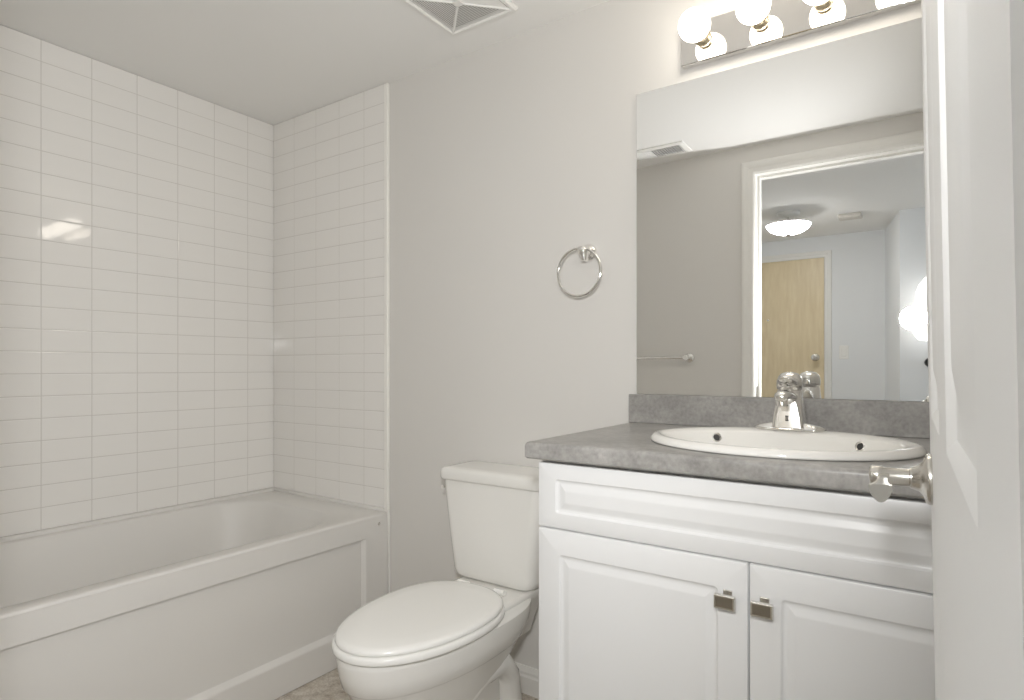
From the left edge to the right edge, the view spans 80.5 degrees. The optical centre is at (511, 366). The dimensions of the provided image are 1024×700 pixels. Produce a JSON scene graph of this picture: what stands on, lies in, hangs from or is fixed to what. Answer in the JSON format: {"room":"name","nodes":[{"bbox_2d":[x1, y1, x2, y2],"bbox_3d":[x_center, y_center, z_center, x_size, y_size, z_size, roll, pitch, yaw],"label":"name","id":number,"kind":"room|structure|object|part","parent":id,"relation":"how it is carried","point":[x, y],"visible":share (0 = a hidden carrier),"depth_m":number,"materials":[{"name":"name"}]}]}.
{"room":"bathroom","nodes":[
{"label":"bathroom","id":0,"kind":"room"},
{"bbox_2d":[0,0,609,124],"bbox_3d":[-0.159,-1.159,-0.325,5.335,0.080,4.340,0,0,34],"label":"ceiling","id":1,"kind":"structure","parent":0,"point":[273,62],"depth_m":2.07,"materials":[{"name":"white paint"}]},
{"bbox_2d":[401,0,517,35],"bbox_3d":[-0.165,-1.111,1.844,0.264,0.014,0.264,0,0,34],"label":"ceiling vent","id":2,"kind":"object","parent":1,"relation":"in","point":[455,17],"visible":1,"depth_m":1.89,"materials":[{"name":"white plastic"}]},
{"bbox_3d":[-0.165,-1.109,1.844,0.028,0.006,0.028,0,0,34],"label":"plate","id":3,"kind":"part","parent":2,"relation":"part of","materials":[{"name":"white plastic"}]},
{"bbox_2d":[275,668,538,699],"bbox_3d":[-0.159,1.114,-0.325,5.335,0.060,4.340,0,0,34],"label":"floor","id":4,"kind":"structure","parent":0,"point":[327,686],"depth_m":2.02,"materials":[{"name":"tile"}]},
{"bbox_2d":[0,487,387,699],"bbox_3d":[-1.224,0.819,1.966,0.746,0.526,1.526,0,0,34],"label":"bathtub","id":5,"kind":"object","parent":4,"relation":"on","point":[242,596],"visible":0.99,"depth_m":1.95,"materials":[{"name":"white ceramic"}]},
{"bbox_2d":[332,461,540,699],"bbox_3d":[-0.187,0.706,1.726,0.397,0.758,0.731,0,0,34],"label":"toilet","id":6,"kind":"object","parent":4,"relation":"on","point":[455,639],"visible":0.91,"depth_m":1.69,"materials":[{"name":"white ceramic"}]},
{"bbox_3d":[-0.247,0.668,1.641,0.356,0.018,0.509,0,0,34],"label":"seat lid","id":7,"kind":"part","parent":6,"relation":"part of","materials":[{"name":"white plastic"}]},
{"bbox_3d":[-0.031,0.347,1.952,0.397,0.040,0.182,0,0,34],"label":"tank lid","id":8,"kind":"part","parent":6,"relation":"part of","materials":[{"name":"white ceramic"}]},
{"bbox_3d":[-0.031,0.524,1.953,0.380,0.315,0.163,0,0,34],"label":"tank","id":9,"kind":"part","parent":6,"relation":"part of","materials":[{"name":"white ceramic"}]},
{"bbox_2d":[539,460,934,699],"bbox_3d":[0.574,0.643,1.305,0.891,0.881,0.579,0,0,34],"label":"vanity cabinet","id":10,"kind":"object","parent":4,"relation":"on","point":[654,585],"visible":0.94,"depth_m":1.11,"materials":[{"name":"white wood"}]},
{"bbox_3d":[0.246,0.666,1.221,0.443,0.625,0.019,0,0,34],"label":"cabinet door","id":11,"kind":"part","parent":10,"relation":"part of","materials":[{"name":"white wood"}]},
{"bbox_3d":[0.387,0.422,1.097,0.037,0.029,0.024,0,0,34],"label":"knob","id":12,"kind":"part","parent":10,"relation":"part of","materials":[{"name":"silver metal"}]},
{"bbox_2d":[525,394,929,498],"bbox_3d":[0.583,0.141,1.301,0.949,0.120,0.576,0,0,34],"label":"countertop","id":13,"kind":"structure","parent":10,"relation":"on","point":[627,445],"depth_m":1.37,"materials":[{"name":"grey laminate"}]},
{"bbox_2d":[650,427,927,460],"bbox_3d":[0.556,0.219,1.275,0.527,0.142,0.429,0,0,34],"label":"sink","id":14,"kind":"object","parent":13,"relation":"in","point":[741,441],"visible":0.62,"depth_m":1.28,"materials":[{"name":"white ceramic"}]},
{"bbox_2d":[754,372,826,431],"bbox_3d":[0.631,0.080,1.392,0.158,0.136,0.136,0,0,34],"label":"faucet","id":15,"kind":"object","parent":13,"relation":"on","point":[789,414],"visible":1,"depth_m":1.39,"materials":[{"name":"silver metal"}]},
{"bbox_3d":[0.622,0.073,1.378,0.044,0.043,0.102,0,0,34],"label":"spout","id":16,"kind":"part","parent":15,"relation":"part of","materials":[{"name":"silver metal"}]},
{"bbox_3d":[0.644,0.033,1.411,0.057,0.042,0.090,0,0,34],"label":"handle","id":17,"kind":"part","parent":15,"relation":"part of","materials":[{"name":"silver metal"}]},
{"bbox_3d":[0.653,0.139,1.424,0.158,0.018,0.054,0,0,34],"label":"plate","id":18,"kind":"part","parent":15,"relation":"part of","materials":[{"name":"silver metal"}]},
{"bbox_3d":[0.430,0.280,1.095,0.889,0.140,0.019,0,0,34],"label":"drawer","id":19,"kind":"part","parent":10,"relation":"part of","materials":[{"name":"white wood"}]},
{"bbox_3d":[0.440,0.422,1.061,0.037,0.029,0.024,0,0,34],"label":"knob","id":20,"kind":"part","parent":10,"relation":"part of","materials":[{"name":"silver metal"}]},
{"bbox_3d":[0.614,0.666,0.968,0.443,0.625,0.019,0,0,34],"label":"cabinet door","id":21,"kind":"part","parent":10,"relation":"part of","materials":[{"name":"white wood"}]},
{"bbox_2d":[389,0,928,668],"bbox_3d":[0.054,-0.017,2.088,2.955,2.202,0.120,0,0,34],"label":"wall","id":22,"kind":"structure","parent":0,"point":[513,155],"depth_m":2.04,"materials":[{"name":"white paint"}]},
{"bbox_2d":[274,84,383,507],"bbox_3d":[-0.798,-0.280,2.595,0.731,1.675,0.008,0,0,34],"label":"wall tile","id":23,"kind":"structure","parent":22,"relation":"attached to","point":[329,159],"depth_m":2.57,"materials":[{"name":"white tile"}]},
{"bbox_2d":[384,83,389,511],"bbox_3d":[-0.492,-0.273,2.381,0.018,1.683,0.014,0,0,34],"label":"trim","id":24,"kind":"structure","parent":22,"relation":"attached to","point":[386,85],"depth_m":2.38,"materials":[{"name":"white"}]},
{"bbox_2d":[387,509,389,592],"bbox_3d":[-0.486,0.820,2.378,0.015,0.524,0.016,0,0,34],"label":"trim","id":25,"kind":"structure","parent":22,"relation":"attached to","point":[388,510],"depth_m":2.38,"materials":[{"name":"white"}]},
{"bbox_2d":[514,661,538,698],"bbox_3d":[-0.056,1.040,2.082,1.026,0.088,0.013,0,0,34],"label":"baseboard","id":26,"kind":"structure","parent":22,"relation":"attached to","point":[529,676],"depth_m":2.00,"materials":[{"name":"white wood"}]},
{"bbox_2d":[557,244,601,297],"bbox_3d":[0.213,-0.297,1.870,0.157,0.171,0.059,0,0,34],"label":"towel ring","id":27,"kind":"object","parent":22,"relation":"attached to","point":[588,252],"visible":1,"depth_m":1.85,"materials":[{"name":"silver metal"}]},
{"bbox_3d":[0.224,-0.354,1.863,0.057,0.057,0.059,0,0,34],"label":"post","id":28,"kind":"part","parent":27,"relation":"part of","materials":[{"name":"silver metal"}]},
{"bbox_2d":[629,394,929,438],"bbox_3d":[0.741,0.122,1.531,0.949,0.083,0.018,0,0,34],"label":"backsplash","id":29,"kind":"structure","parent":22,"relation":"attached to","point":[905,419],"depth_m":1.57,"materials":[{"name":"grey laminate"}]},
{"bbox_2d":[637,17,928,400],"bbox_3d":[0.748,-0.363,1.535,0.915,0.886,0.006,0,0,34],"label":"wall mirror","id":30,"kind":"object","parent":22,"relation":"attached to","point":[781,217],"visible":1,"depth_m":1.56,"materials":[{"name":"clear glass"}]},
{"bbox_2d":[678,0,920,69],"bbox_3d":[0.682,-0.897,1.499,0.569,0.112,0.139,0,0,34],"label":"vanity light","id":31,"kind":"object","parent":22,"relation":"attached to","point":[754,24],"visible":1,"depth_m":1.56,"materials":[{"name":"white"}]},
{"bbox_2d":[678,7,710,45],"bbox_3d":[0.492,-0.904,1.615,0.083,0.083,0.115,0,0,34],"label":"bulb","id":32,"kind":"object","parent":31,"relation":"attached to","point":[694,26],"depth_m":1.58,"materials":[{"name":"white glass"}]},
{"bbox_2d":[736,0,770,28],"bbox_3d":[0.614,-0.904,1.531,0.083,0.083,0.115,0,0,34],"label":"bulb","id":33,"kind":"object","parent":31,"relation":"attached to","point":[751,14],"depth_m":1.51,"materials":[{"name":"white glass"}]},
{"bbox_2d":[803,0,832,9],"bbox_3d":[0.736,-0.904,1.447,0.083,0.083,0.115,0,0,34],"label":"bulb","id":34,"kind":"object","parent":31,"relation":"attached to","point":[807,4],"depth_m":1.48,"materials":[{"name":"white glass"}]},
{"bbox_3d":[-1.584,-0.017,2.213,0.112,2.202,1.530,0,0,34],"label":"wall","id":35,"kind":"structure","parent":0,"visible":0},
{"bbox_2d":[0,25,273,537],"bbox_3d":[-1.535,-0.280,2.179,0.008,1.675,1.529,0,0,34],"label":"wall tile","id":36,"kind":"structure","parent":35,"relation":"attached to","point":[137,212],"depth_m":2.29,"materials":[{"name":"white tile"}]},
{"bbox_3d":[-0.212,0.047,0.269,0.814,2.073,0.122,0,0,34],"label":"trim","id":37,"kind":"structure","parent":0,"visible":0},
{"bbox_2d":[868,0,1023,699],"bbox_3d":[0.301,0.061,0.447,0.098,2.030,0.755,-1,-1,33],"label":"door","id":38,"kind":"structure","parent":37,"relation":"attached to","point":[971,478],"depth_m":0.20,"materials":[{"name":"white paint"}]},
{"bbox_3d":[0.427,0.131,0.685,0.045,0.026,0.114,-1,-1,33],"label":"lever","id":39,"kind":"part","parent":38,"relation":"part of","materials":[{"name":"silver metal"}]}
]}

